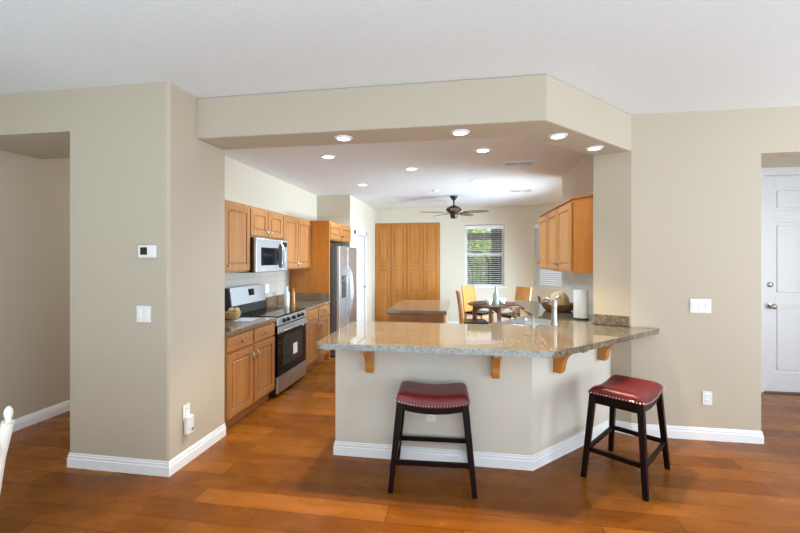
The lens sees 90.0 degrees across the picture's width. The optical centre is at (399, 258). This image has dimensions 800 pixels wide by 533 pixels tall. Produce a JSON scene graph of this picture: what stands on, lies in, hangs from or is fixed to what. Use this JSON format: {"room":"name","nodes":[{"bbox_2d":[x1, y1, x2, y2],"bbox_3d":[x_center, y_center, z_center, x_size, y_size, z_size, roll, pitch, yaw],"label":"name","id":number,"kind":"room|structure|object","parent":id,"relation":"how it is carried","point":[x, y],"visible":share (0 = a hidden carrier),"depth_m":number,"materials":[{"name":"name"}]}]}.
{"room":"open-plan kitchen","nodes":[
{"label":"open-plan kitchen","id":0,"kind":"room"},
{"bbox_2d":[0,150,69,423],"bbox_3d":[-3.629,0.140,3.112,0.150,2.820,14.200,0,0,9],"label":"wall","id":1,"kind":"structure","parent":0,"point":[34,192],"depth_m":3.76,"materials":[{"name":"paint"}]},
{"bbox_2d":[0,400,69,431],"bbox_3d":[-3.660,1.498,2.398,0.013,0.105,12.380,0,0,9],"label":"baseboard","id":2,"kind":"structure","parent":1,"relation":"attached to","point":[38,416],"depth_m":3.82,"materials":[{"name":"white wood"}]},
{"bbox_2d":[225,156,316,292],"bbox_3d":[-1.753,0.140,6.704,0.140,2.820,6.214,0,0,9],"label":"wall","id":3,"kind":"structure","parent":0,"point":[244,184],"depth_m":5.55,"materials":[{"name":"paint"}]},
{"bbox_2d":[225,200,249,272],"bbox_3d":[-1.872,-0.230,4.260,0.386,0.740,0.500,0,0,9],"label":"upper cabinet","id":4,"kind":"object","parent":3,"relation":"attached to","point":[237,215],"visible":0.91,"depth_m":4.23,"materials":[{"name":"brown wood"}]},
{"bbox_2d":[225,269,288,297],"bbox_3d":[-1.957,0.392,4.962,0.008,0.500,2.700,0,0,9],"label":"backsplash","id":5,"kind":"structure","parent":3,"relation":"attached to","point":[278,281],"depth_m":5.51,"materials":[{"name":"tile"}]},
{"bbox_2d":[249,206,282,239],"bbox_3d":[-1.768,-0.425,4.916,0.386,0.350,0.820,0,0,9],"label":"upper cabinet","id":6,"kind":"object","parent":3,"relation":"attached to","point":[266,224],"visible":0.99,"depth_m":4.83,"materials":[{"name":"brown wood"}]},
{"bbox_2d":[231,237,286,272],"bbox_3d":[-1.720,-0.044,4.908,0.483,0.398,0.806,0,0,9],"label":"microwave","id":7,"kind":"object","parent":6,"relation":"attached to","point":[266,255],"visible":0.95,"depth_m":4.74,"materials":[{"name":"silver metal"}]},
{"bbox_2d":[265,284,268,292],"bbox_3d":[-1.851,0.410,5.562,0.010,0.116,0.115,0,0,9],"label":"wall outlet","id":8,"kind":"object","parent":3,"relation":"attached to","point":[266,285],"visible":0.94,"depth_m":5.55,"materials":[{"name":"white plastic"}]},
{"bbox_2d":[282,214,310,268],"bbox_3d":[-1.626,-0.230,5.802,0.386,0.740,0.966,0,0,9],"label":"upper cabinet","id":9,"kind":"object","parent":3,"relation":"attached to","point":[296,231],"visible":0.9,"depth_m":5.75,"materials":[{"name":"brown wood"}]},
{"bbox_2d":[330,221,350,242],"bbox_3d":[-1.304,-0.450,6.862,0.686,0.300,1.153,0,0,9],"label":"upper cabinet","id":10,"kind":"object","parent":3,"relation":"attached to","point":[339,233],"visible":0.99,"depth_m":6.76,"materials":[{"name":"brown wood"}]},
{"bbox_2d":[317,195,375,320],"bbox_3d":[-1.058,0.170,8.580,0.640,2.760,2.290,0,0,9],"label":"wall","id":11,"kind":"structure","parent":0,"point":[348,210],"depth_m":8.06,"materials":[{"name":"paint"}]},
{"bbox_2d":[354,230,366,320],"bbox_3d":[-0.796,0.495,8.128,0.020,2.110,0.940,0,0,9],"label":"trim","id":12,"kind":"structure","parent":11,"relation":"attached to","point":[357,232],"depth_m":8.51,"materials":[{"name":"white wood"}]},
{"bbox_2d":[356,235,365,320],"bbox_3d":[-0.801,0.535,8.129,0.090,2.010,0.760,0,0,9],"label":"door","id":13,"kind":"structure","parent":11,"relation":"in","point":[359,239],"depth_m":8.17,"materials":[{"name":"white paint"}]},
{"bbox_2d":[0,0,799,176],"bbox_3d":[0.987,-1.320,2.374,9.500,0.100,14.200,0,0,9],"label":"ceiling","id":14,"kind":"structure","parent":0,"point":[634,57],"depth_m":2.38,"materials":[{"name":"paint"}]},
{"bbox_2d":[0,357,799,532],"bbox_3d":[0.987,1.600,2.374,9.500,0.100,14.200,0,0,9],"label":"floor","id":15,"kind":"structure","parent":0,"point":[275,469],"depth_m":2.71,"materials":[{"name":"brown wood"}]},
{"bbox_2d":[0,406,14,492],"bbox_3d":[-1.817,1.062,1.405,0.558,0.978,0.482,0,0,9],"label":"chair","id":16,"kind":"object","parent":15,"relation":"on","point":[6,427],"visible":1,"depth_m":1.56,"materials":[{"name":"beige paint"}]},
{"bbox_2d":[0,81,224,460],"bbox_3d":[-2.545,0.140,3.342,1.918,2.820,0.676,0,0,9],"label":"wall pier","id":17,"kind":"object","parent":15,"relation":"on","point":[141,173],"visible":0.93,"depth_m":2.95,"materials":[{"name":"paint"}]},
{"bbox_2d":[137,306,150,321],"bbox_3d":[-1.848,0.397,2.882,0.115,0.118,0.010,0,0,9],"label":"light switch","id":18,"kind":"object","parent":17,"relation":"attached to","point":[143,312],"visible":1,"depth_m":2.88,"materials":[{"name":"white plastic"}]},
{"bbox_2d":[67,423,225,476],"bbox_3d":[-2.005,1.498,3.249,0.849,0.105,0.689,0,0,9],"label":"baseboard","id":19,"kind":"object","parent":17,"relation":"attached to","point":[74,460],"visible":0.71,"depth_m":2.93,"materials":[{"name":"white wood"}]},
{"bbox_2d":[138,245,156,257],"bbox_3d":[-1.811,-0.054,2.867,0.138,0.094,0.028,0,0,9],"label":"thermostat","id":20,"kind":"object","parent":17,"relation":"attached to","point":[144,251],"visible":1,"depth_m":2.85,"materials":[{"name":"white plastic"}]},
{"bbox_2d":[183,403,189,420],"bbox_3d":[-1.616,1.158,3.028,0.010,0.116,0.074,0,0,9],"label":"wall outlet","id":21,"kind":"object","parent":17,"relation":"attached to","point":[186,408],"visible":0.89,"depth_m":3.02,"materials":[{"name":"white plastic"}]},
{"bbox_2d":[184,414,193,434],"bbox_3d":[-1.596,1.252,3.028,0.037,0.135,0.076,0,0,9],"label":"plug","id":22,"kind":"object","parent":17,"relation":"attached to","point":[188,420],"visible":1,"depth_m":3.01,"materials":[{"name":"white plastic"}]},
{"bbox_2d":[225,329,254,428],"bbox_3d":[-1.783,1.119,3.799,0.668,0.862,0.453,0,0,9],"label":"base cabinet","id":23,"kind":"object","parent":15,"relation":"on","point":[239,352],"visible":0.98,"depth_m":3.72,"materials":[{"name":"brown wood"}]},
{"bbox_2d":[225,316,276,335],"bbox_3d":[-1.758,0.664,4.028,0.655,0.039,0.913,0,0,9],"label":"countertop","id":24,"kind":"structure","parent":23,"relation":"on","point":[231,328],"depth_m":3.99,"materials":[{"name":"stone"}]},
{"bbox_2d":[225,311,240,319],"bbox_3d":[-1.810,0.606,4.320,0.176,0.078,0.176,0,0,9],"label":"woven bowl","id":25,"kind":"object","parent":24,"relation":"on","point":[228,315],"visible":0.88,"depth_m":4.25,"materials":[{"name":"beige wicker"}]},
{"bbox_2d":[233,318,256,321],"bbox_3d":[-1.631,0.642,4.241,0.180,0.004,0.240,0,0,-3],"label":"paper sheets","id":26,"kind":"object","parent":24,"relation":"on","point":[240,319],"visible":1,"depth_m":4.17,"materials":[{"name":"white paper"}]},
{"bbox_2d":[247,322,274,413],"bbox_3d":[-1.711,1.119,4.250,0.668,0.862,0.450,0,0,9],"label":"base cabinet","id":27,"kind":"object","parent":15,"relation":"on","point":[263,343],"visible":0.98,"depth_m":4.17,"materials":[{"name":"brown wood"}]},
{"bbox_2d":[225,284,308,395],"bbox_3d":[-1.586,0.931,4.885,0.709,1.198,0.806,0,0,9],"label":"range","id":28,"kind":"object","parent":15,"relation":"on","point":[290,325],"visible":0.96,"depth_m":4.77,"materials":[{"name":"silver metal"}]},
{"bbox_2d":[240,307,305,317],"bbox_3d":[-1.614,0.647,4.889,0.652,0.019,0.802,0,0,9],"label":"cooktop","id":29,"kind":"object","parent":28,"relation":"in","point":[279,312],"depth_m":4.86,"materials":[{"name":"black glass"}]},
{"bbox_2d":[290,220,329,358],"bbox_3d":[-1.418,0.475,6.276,0.653,2.150,0.030,0,0,9],"label":"panel","id":30,"kind":"object","parent":15,"relation":"on","point":[316,278],"visible":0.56,"depth_m":6.24,"materials":[{"name":"orange wood"}]},
{"bbox_2d":[305,308,319,371],"bbox_3d":[-1.503,1.119,5.546,0.668,0.862,0.496,0,0,9],"label":"base cabinet","id":31,"kind":"object","parent":15,"relation":"on","point":[312,328],"visible":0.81,"depth_m":5.50,"materials":[{"name":"brown wood"}]},
{"bbox_2d":[265,293,329,310],"bbox_3d":[-1.478,0.607,5.778,0.655,0.154,0.967,0,0,9],"label":"countertop","id":32,"kind":"structure","parent":31,"relation":"on","point":[309,301],"depth_m":5.93,"materials":[{"name":"stone"}]},
{"bbox_2d":[284,287,288,305],"bbox_3d":[-1.565,0.514,5.537,0.068,0.260,0.068,0,0,9],"label":"bottle","id":33,"kind":"object","parent":32,"relation":"on","point":[286,294],"visible":1,"depth_m":5.51,"materials":[{"name":"white ceramic"}]},
{"bbox_2d":[291,288,294,302],"bbox_3d":[-1.557,0.534,5.839,0.052,0.220,0.052,0,0,9],"label":"bottle","id":34,"kind":"object","parent":32,"relation":"on","point":[293,292],"visible":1,"depth_m":5.82,"materials":[{"name":"brown wood"}]},
{"bbox_2d":[313,304,328,366],"bbox_3d":[-1.427,1.119,6.024,0.668,0.862,0.460,0,0,9],"label":"base cabinet","id":35,"kind":"object","parent":15,"relation":"on","point":[323,316],"visible":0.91,"depth_m":5.94,"materials":[{"name":"brown wood"}]},
{"bbox_2d":[330,246,356,356],"bbox_3d":[-1.204,0.672,6.846,0.839,1.755,1.020,0,0,9],"label":"refrigerator","id":36,"kind":"object","parent":15,"relation":"on","point":[343,260],"visible":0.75,"depth_m":6.43,"materials":[{"name":"metal"}]},
{"bbox_2d":[376,223,439,321],"bbox_3d":[0.197,0.352,9.553,1.520,2.395,0.451,0,0,9],"label":"pantry cabinet","id":37,"kind":"object","parent":15,"relation":"on","point":[407,254],"visible":0.84,"depth_m":9.37,"materials":[{"name":"brown wood"}]},
{"bbox_2d":[386,300,449,322],"bbox_3d":[0.300,1.097,5.643,0.760,0.905,1.260,0,0,9],"label":"kitchen island","id":38,"kind":"object","parent":15,"relation":"on","point":[420,311],"visible":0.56,"depth_m":5.11,"materials":[{"name":"brown stone"}]},
{"bbox_2d":[388,381,477,498],"bbox_3d":[0.232,1.228,2.825,0.586,0.644,0.424,0,0,6],"label":"bar stool","id":39,"kind":"object","parent":15,"relation":"on","point":[422,398],"visible":1,"depth_m":2.67,"materials":[{"name":"leather"}]},
{"bbox_2d":[396,381,468,407],"bbox_3d":[0.232,0.948,2.825,0.485,0.084,0.350,0,0,6],"label":"seat cushion","id":40,"kind":"object","parent":39,"relation":"on","point":[410,394],"depth_m":2.69,"materials":[{"name":"leather"}]},
{"bbox_2d":[455,290,488,323],"bbox_3d":[1.244,1.050,6.906,0.526,1.000,0.420,0,0,1],"label":"dining chair","id":41,"kind":"object","parent":15,"relation":"on","point":[462,320],"visible":0.51,"depth_m":6.82,"materials":[{"name":"brown wood"}]},
{"bbox_2d":[461,285,493,322],"bbox_3d":[1.582,1.050,8.153,0.420,1.000,0.526,0,0,-43],"label":"dining chair","id":42,"kind":"object","parent":15,"relation":"on","point":[468,291],"visible":0.7,"depth_m":8.21,"materials":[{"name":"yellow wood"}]},
{"bbox_2d":[468,301,518,323],"bbox_3d":[1.704,1.175,7.201,0.960,0.750,0.960,0,0,1],"label":"dining table","id":43,"kind":"object","parent":15,"relation":"on","point":[499,308],"visible":0.61,"depth_m":7.03,"materials":[{"name":"brown wood"}]},
{"bbox_2d":[493,286,498,303],"bbox_3d":[1.703,0.641,7.100,0.100,0.315,0.100,0,0,9],"label":"glass bottle vase","id":44,"kind":"object","parent":43,"relation":"on","point":[495,295],"visible":1,"depth_m":7.06,"materials":[{"name":"teal glass"}]},
{"bbox_2d":[501,286,531,318],"bbox_3d":[2.225,1.050,7.785,0.526,1.000,0.420,0,0,-26],"label":"dining chair","id":45,"kind":"object","parent":15,"relation":"on","point":[522,293],"visible":0.32,"depth_m":7.82,"materials":[{"name":"brown wood"}]},
{"bbox_2d":[581,375,670,501],"bbox_3d":[1.645,1.228,2.907,0.586,0.644,0.424,0,0,-44],"label":"bar stool","id":46,"kind":"object","parent":15,"relation":"on","point":[638,396],"visible":1,"depth_m":2.83,"materials":[{"name":"leather"}]},
{"bbox_2d":[588,375,662,405],"bbox_3d":[1.645,0.948,2.907,0.485,0.084,0.350,0,0,-44],"label":"seat cushion","id":47,"kind":"object","parent":46,"relation":"on","point":[618,390],"depth_m":2.81,"materials":[{"name":"leather"}]},
{"bbox_2d":[225,137,586,208],"bbox_3d":[0.936,-1.220,6.170,5.800,0.060,6.420,0,0,9],"label":"ceiling","id":48,"kind":"structure","parent":0,"point":[449,167],"depth_m":5.38,"materials":[{"name":"paint"}]},
{"bbox_2d":[320,154,335,158],"bbox_3d":[-0.836,-1.185,4.644,0.184,0.010,0.184,0,0,9],"label":"recessed light","id":49,"kind":"object","parent":48,"relation":"in","point":[326,156],"visible":1,"depth_m":4.62,"materials":[{"name":"white glass"}]},
{"bbox_2d":[405,167,417,169],"bbox_3d":[0.151,-1.185,5.260,0.184,0.010,0.184,0,0,9],"label":"recessed light","id":50,"kind":"object","parent":48,"relation":"in","point":[406,168],"visible":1,"depth_m":5.23,"materials":[{"name":"white glass"}]},
{"bbox_2d":[420,195,488,218],"bbox_3d":[1.015,-0.975,7.501,1.265,0.430,1.223,0,0,9],"label":"ceiling fan","id":51,"kind":"object","parent":48,"relation":"hanging from","point":[453,210],"visible":1,"depth_m":7.48,"materials":[{"name":"brown metal"}]},
{"bbox_2d":[474,148,491,152],"bbox_3d":[0.906,-1.185,4.367,0.184,0.010,0.184,0,0,9],"label":"recessed light","id":52,"kind":"object","parent":48,"relation":"in","point":[479,150],"visible":1,"depth_m":4.36,"materials":[{"name":"white glass"}]},
{"bbox_2d":[502,160,535,165],"bbox_3d":[1.475,-1.183,4.958,0.380,0.015,0.200,0,0,9],"label":"ceiling vent","id":53,"kind":"object","parent":48,"relation":"in","point":[509,163],"visible":1,"depth_m":4.93,"materials":[{"name":"metal"}]},
{"bbox_2d":[509,189,532,191],"bbox_3d":[2.102,-1.183,6.949,0.380,0.015,0.200,0,0,9],"label":"ceiling vent","id":54,"kind":"object","parent":48,"relation":"in","point":[522,190],"visible":1,"depth_m":6.88,"materials":[{"name":"metal"}]},
{"bbox_2d":[197,74,630,155],"bbox_3d":[0.230,-1.110,3.143,3.655,0.320,0.908,0,0,-4],"label":"ceiling soffit","id":55,"kind":"structure","parent":0,"point":[535,107],"depth_m":2.98,"materials":[{"name":"paint"}]},
{"bbox_2d":[334,135,352,140],"bbox_3d":[-0.444,-0.945,3.139,0.144,0.010,0.144,0,0,9],"label":"recessed light","id":56,"kind":"object","parent":55,"relation":"attached to","point":[339,137],"visible":1,"depth_m":3.12,"materials":[{"name":"white glass"}]},
{"bbox_2d":[450,129,469,135],"bbox_3d":[0.450,-0.945,2.997,0.144,0.010,0.144,0,0,9],"label":"recessed light","id":57,"kind":"object","parent":55,"relation":"attached to","point":[459,132],"visible":1,"depth_m":2.98,"materials":[{"name":"white"}]},
{"bbox_2d":[548,133,567,138],"bbox_3d":[1.218,-0.945,3.086,0.144,0.010,0.144,0,0,9],"label":"recessed light","id":58,"kind":"object","parent":55,"relation":"attached to","point":[556,135],"visible":1,"depth_m":3.07,"materials":[{"name":"white glass"}]},
{"bbox_2d":[585,146,603,150],"bbox_3d":[1.661,-0.945,3.421,0.144,0.010,0.144,0,0,9],"label":"recessed light","id":59,"kind":"object","parent":55,"relation":"attached to","point":[591,148],"visible":1,"depth_m":3.41,"materials":[{"name":"white glass"}]},
{"bbox_2d":[375,206,530,322],"bbox_3d":[1.222,0.170,9.476,3.580,2.760,0.500,0,0,9],"label":"wall","id":60,"kind":"structure","parent":0,"point":[516,220],"depth_m":9.16,"materials":[{"name":"paint"}]},
{"bbox_2d":[465,225,503,286],"bbox_3d":[1.944,-0.075,9.209,0.870,1.410,0.080,0,0,9],"label":"window","id":61,"kind":"structure","parent":60,"relation":"in","point":[474,238],"depth_m":9.21,"materials":[{"name":"clear glass"}]},
{"bbox_2d":[466,225,503,286],"bbox_3d":[1.932,-0.070,9.133,0.860,1.390,0.053,0,0,9],"label":"window blind","id":62,"kind":"object","parent":61,"relation":"attached to","point":[479,226],"visible":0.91,"depth_m":9.11,"materials":[{"name":"white plastic"}]},
{"bbox_2d":[474,286,506,287],"bbox_3d":[1.931,0.642,9.127,0.970,0.025,0.085,0,0,9],"label":"trim","id":63,"kind":"structure","parent":60,"relation":"attached to","point":[474,286],"depth_m":9.08,"materials":[{"name":"white wood"}]},
{"bbox_2d":[335,308,610,455],"bbox_3d":[0.896,1.097,4.427,2.386,0.905,2.914,0,0,9],"label":"wall","id":64,"kind":"structure","parent":0,"point":[532,408],"depth_m":3.08,"materials":[{"name":"paint"}]},
{"bbox_2d":[359,351,373,372],"bbox_3d":[-0.247,0.760,3.007,0.056,0.230,0.250,0,0,9],"label":"corbel","id":65,"kind":"object","parent":64,"relation":"attached to","point":[368,355],"visible":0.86,"depth_m":3.05,"materials":[{"name":"brown wood"}]},
{"bbox_2d":[426,414,435,421],"bbox_3d":[0.236,1.185,3.051,0.074,0.116,0.010,0,0,9],"label":"wall outlet","id":66,"kind":"object","parent":64,"relation":"attached to","point":[429,418],"visible":0.51,"depth_m":3.05,"materials":[{"name":"white plastic"}]},
{"bbox_2d":[333,420,608,470],"bbox_3d":[0.670,1.498,3.373,2.300,0.105,0.787,0,0,9],"label":"baseboard","id":67,"kind":"structure","parent":64,"relation":"attached to","point":[481,459],"depth_m":3.06,"materials":[{"name":"white wood"}]},
{"bbox_2d":[316,301,658,357],"bbox_3d":[0.989,0.621,4.242,2.723,0.042,3.250,0,0,9],"label":"countertop","id":68,"kind":"structure","parent":64,"relation":"on","point":[570,336],"depth_m":3.06,"materials":[{"name":"stone"}]},
{"bbox_2d":[501,318,550,326],"bbox_3d":[1.219,0.619,3.820,0.494,0.039,0.314,0,0,-44],"label":"sink","id":69,"kind":"object","parent":68,"relation":"in","point":[527,322],"visible":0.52,"depth_m":3.96,"materials":[{"name":"metal"}]},
{"bbox_2d":[524,316,534,326],"bbox_3d":[1.151,0.553,3.554,0.039,0.094,0.106,0,0,-41],"label":"soap dispenser","id":70,"kind":"object","parent":68,"relation":"on","point":[532,323],"visible":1,"depth_m":3.52,"materials":[{"name":"silver metal"}]},
{"bbox_2d":[540,296,560,324],"bbox_3d":[1.385,0.466,3.706,0.068,0.267,0.207,0,0,-29],"label":"kitchen faucet","id":71,"kind":"object","parent":68,"relation":"on","point":[553,302],"visible":1,"depth_m":3.64,"materials":[{"name":"silver metal"}]},
{"bbox_2d":[538,295,572,311],"bbox_3d":[1.812,0.511,4.632,0.416,0.176,0.378,0,0,9],"label":"wicker basket","id":72,"kind":"object","parent":68,"relation":"on","point":[560,308],"visible":0.62,"depth_m":4.50,"materials":[{"name":"brown wicker"}]},
{"bbox_2d":[548,292,569,304],"bbox_3d":[1.839,0.453,4.628,0.239,0.150,0.228,0,0,9],"label":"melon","id":73,"kind":"object","parent":72,"relation":"in","point":[564,299],"visible":0.86,"depth_m":4.54,"materials":[{"name":"beige food"}]},
{"bbox_2d":[573,290,588,319],"bbox_3d":[1.802,0.454,3.985,0.150,0.290,0.150,0,0,9],"label":"paper towel roll","id":74,"kind":"object","parent":68,"relation":"on","point":[580,297],"visible":1,"depth_m":3.93,"materials":[{"name":"white paper"}]},
{"bbox_2d":[491,356,501,378],"bbox_3d":[0.688,0.760,2.857,0.056,0.230,0.250,0,0,9],"label":"corbel","id":75,"kind":"object","parent":64,"relation":"attached to","point":[495,360],"visible":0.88,"depth_m":2.90,"materials":[{"name":"brown wood"}]},
{"bbox_2d":[553,351,587,373],"bbox_3d":[1.280,0.760,3.009,0.056,0.230,0.250,0,0,-36],"label":"corbel","id":76,"kind":"object","parent":64,"relation":"attached to","point":[559,364],"visible":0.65,"depth_m":3.05,"materials":[{"name":"brown wood"}]},
{"bbox_2d":[598,341,628,360],"bbox_3d":[1.812,0.760,3.393,0.056,0.230,0.250,0,0,-36],"label":"corbel","id":77,"kind":"object","parent":64,"relation":"attached to","point":[603,352],"visible":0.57,"depth_m":3.43,"materials":[{"name":"brown wood"}]},
{"bbox_2d":[531,202,561,300],"bbox_3d":[3.453,0.170,8.336,0.140,2.760,1.620,0,0,-36],"label":"wall","id":78,"kind":"structure","parent":0,"point":[536,210],"depth_m":8.85,"materials":[{"name":"paint"}]},
{"bbox_2d":[536,228,560,287],"bbox_3d":[3.258,-0.075,8.639,0.080,1.410,0.700,0,0,-36],"label":"window","id":79,"kind":"structure","parent":78,"relation":"in","point":[536,228],"depth_m":8.72,"materials":[{"name":"clear glass"}]},
{"bbox_2d":[534,224,560,288],"bbox_3d":[3.200,-0.070,8.597,0.054,1.390,0.690,0,0,-36],"label":"window blind","id":80,"kind":"object","parent":79,"relation":"attached to","point":[540,274],"visible":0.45,"depth_m":8.72,"materials":[{"name":"white plastic"}]},
{"bbox_2d":[562,154,592,314],"bbox_3d":[2.213,0.140,4.720,0.120,2.820,1.980,0,0,9],"label":"wall","id":81,"kind":"structure","parent":0,"point":[577,181],"depth_m":4.84,"materials":[{"name":"paint"}]},
{"bbox_2d":[537,194,592,273],"bbox_3d":[1.973,-0.237,4.758,0.336,0.755,1.959,0,0,9],"label":"upper cabinet","id":82,"kind":"object","parent":81,"relation":"attached to","point":[565,230],"visible":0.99,"depth_m":4.12,"materials":[{"name":"orange wood"}]},
{"bbox_2d":[561,271,592,313],"bbox_3d":[2.153,0.348,4.745,0.008,0.500,1.950,0,0,9],"label":"backsplash","id":83,"kind":"structure","parent":81,"relation":"attached to","point":[570,282],"depth_m":4.90,"materials":[{"name":"tile"}]},
{"bbox_2d":[593,151,630,422],"bbox_3d":[1.962,0.140,3.696,0.320,2.820,0.203,0,0,34],"label":"wall pillar","id":84,"kind":"structure","parent":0,"point":[611,172],"depth_m":3.60,"materials":[{"name":"paint"}]},
{"bbox_2d":[594,314,628,326],"bbox_3d":[1.900,0.551,3.601,0.285,0.093,0.019,0,0,34],"label":"backsplash","id":85,"kind":"structure","parent":84,"relation":"attached to","point":[601,319],"depth_m":3.59,"materials":[{"name":"beige stone"}]},
{"bbox_2d":[631,106,799,430],"bbox_3d":[4.001,0.140,3.947,3.745,2.820,1.460,0,0,9],"label":"wall","id":86,"kind":"structure","parent":0,"point":[696,175],"depth_m":3.43,"materials":[{"name":"paint"}]},
{"bbox_2d":[615,420,763,443],"bbox_3d":[2.591,1.498,4.156,1.156,0.105,1.453,0,0,9],"label":"baseboard","id":87,"kind":"structure","parent":86,"relation":"attached to","point":[678,432],"depth_m":3.42,"materials":[{"name":"white wood"}]},
{"bbox_2d":[690,299,710,312],"bbox_3d":[2.577,0.403,3.430,0.165,0.118,0.010,0,0,9],"label":"light switch","id":88,"kind":"object","parent":86,"relation":"attached to","point":[696,305],"visible":1,"depth_m":3.43,"materials":[{"name":"white plastic"}]},
{"bbox_2d":[702,391,711,404],"bbox_3d":[2.630,1.191,3.422,0.074,0.116,0.010,0,0,9],"label":"wall outlet","id":89,"kind":"object","parent":86,"relation":"attached to","point":[706,395],"visible":1,"depth_m":3.42,"materials":[{"name":"white plastic"}]},
{"bbox_2d":[764,391,799,394],"bbox_3d":[4.695,1.544,4.626,0.950,0.012,0.180,0,0,9],"label":"trim","id":90,"kind":"structure","parent":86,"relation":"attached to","point":[767,392],"depth_m":4.61,"materials":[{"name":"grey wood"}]},
{"bbox_2d":[761,156,799,167],"bbox_3d":[4.649,0.140,4.654,2.990,2.820,0.140,0,0,9],"label":"wall","id":91,"kind":"structure","parent":0,"point":[781,161],"depth_m":4.62,"materials":[{"name":"paint"}]},
{"bbox_2d":[761,166,799,392],"bbox_3d":[4.681,0.245,4.570,1.080,2.610,0.019,0,0,9],"label":"trim","id":92,"kind":"structure","parent":91,"relation":"attached to","point":[769,170],"depth_m":4.64,"materials":[{"name":"white wood"}]},
{"bbox_2d":[764,176,799,391],"bbox_3d":[4.676,0.288,4.574,0.900,2.500,0.120,0,0,9],"label":"door","id":93,"kind":"structure","parent":91,"relation":"in","point":[781,193],"depth_m":4.64,"materials":[{"name":"white wood"}]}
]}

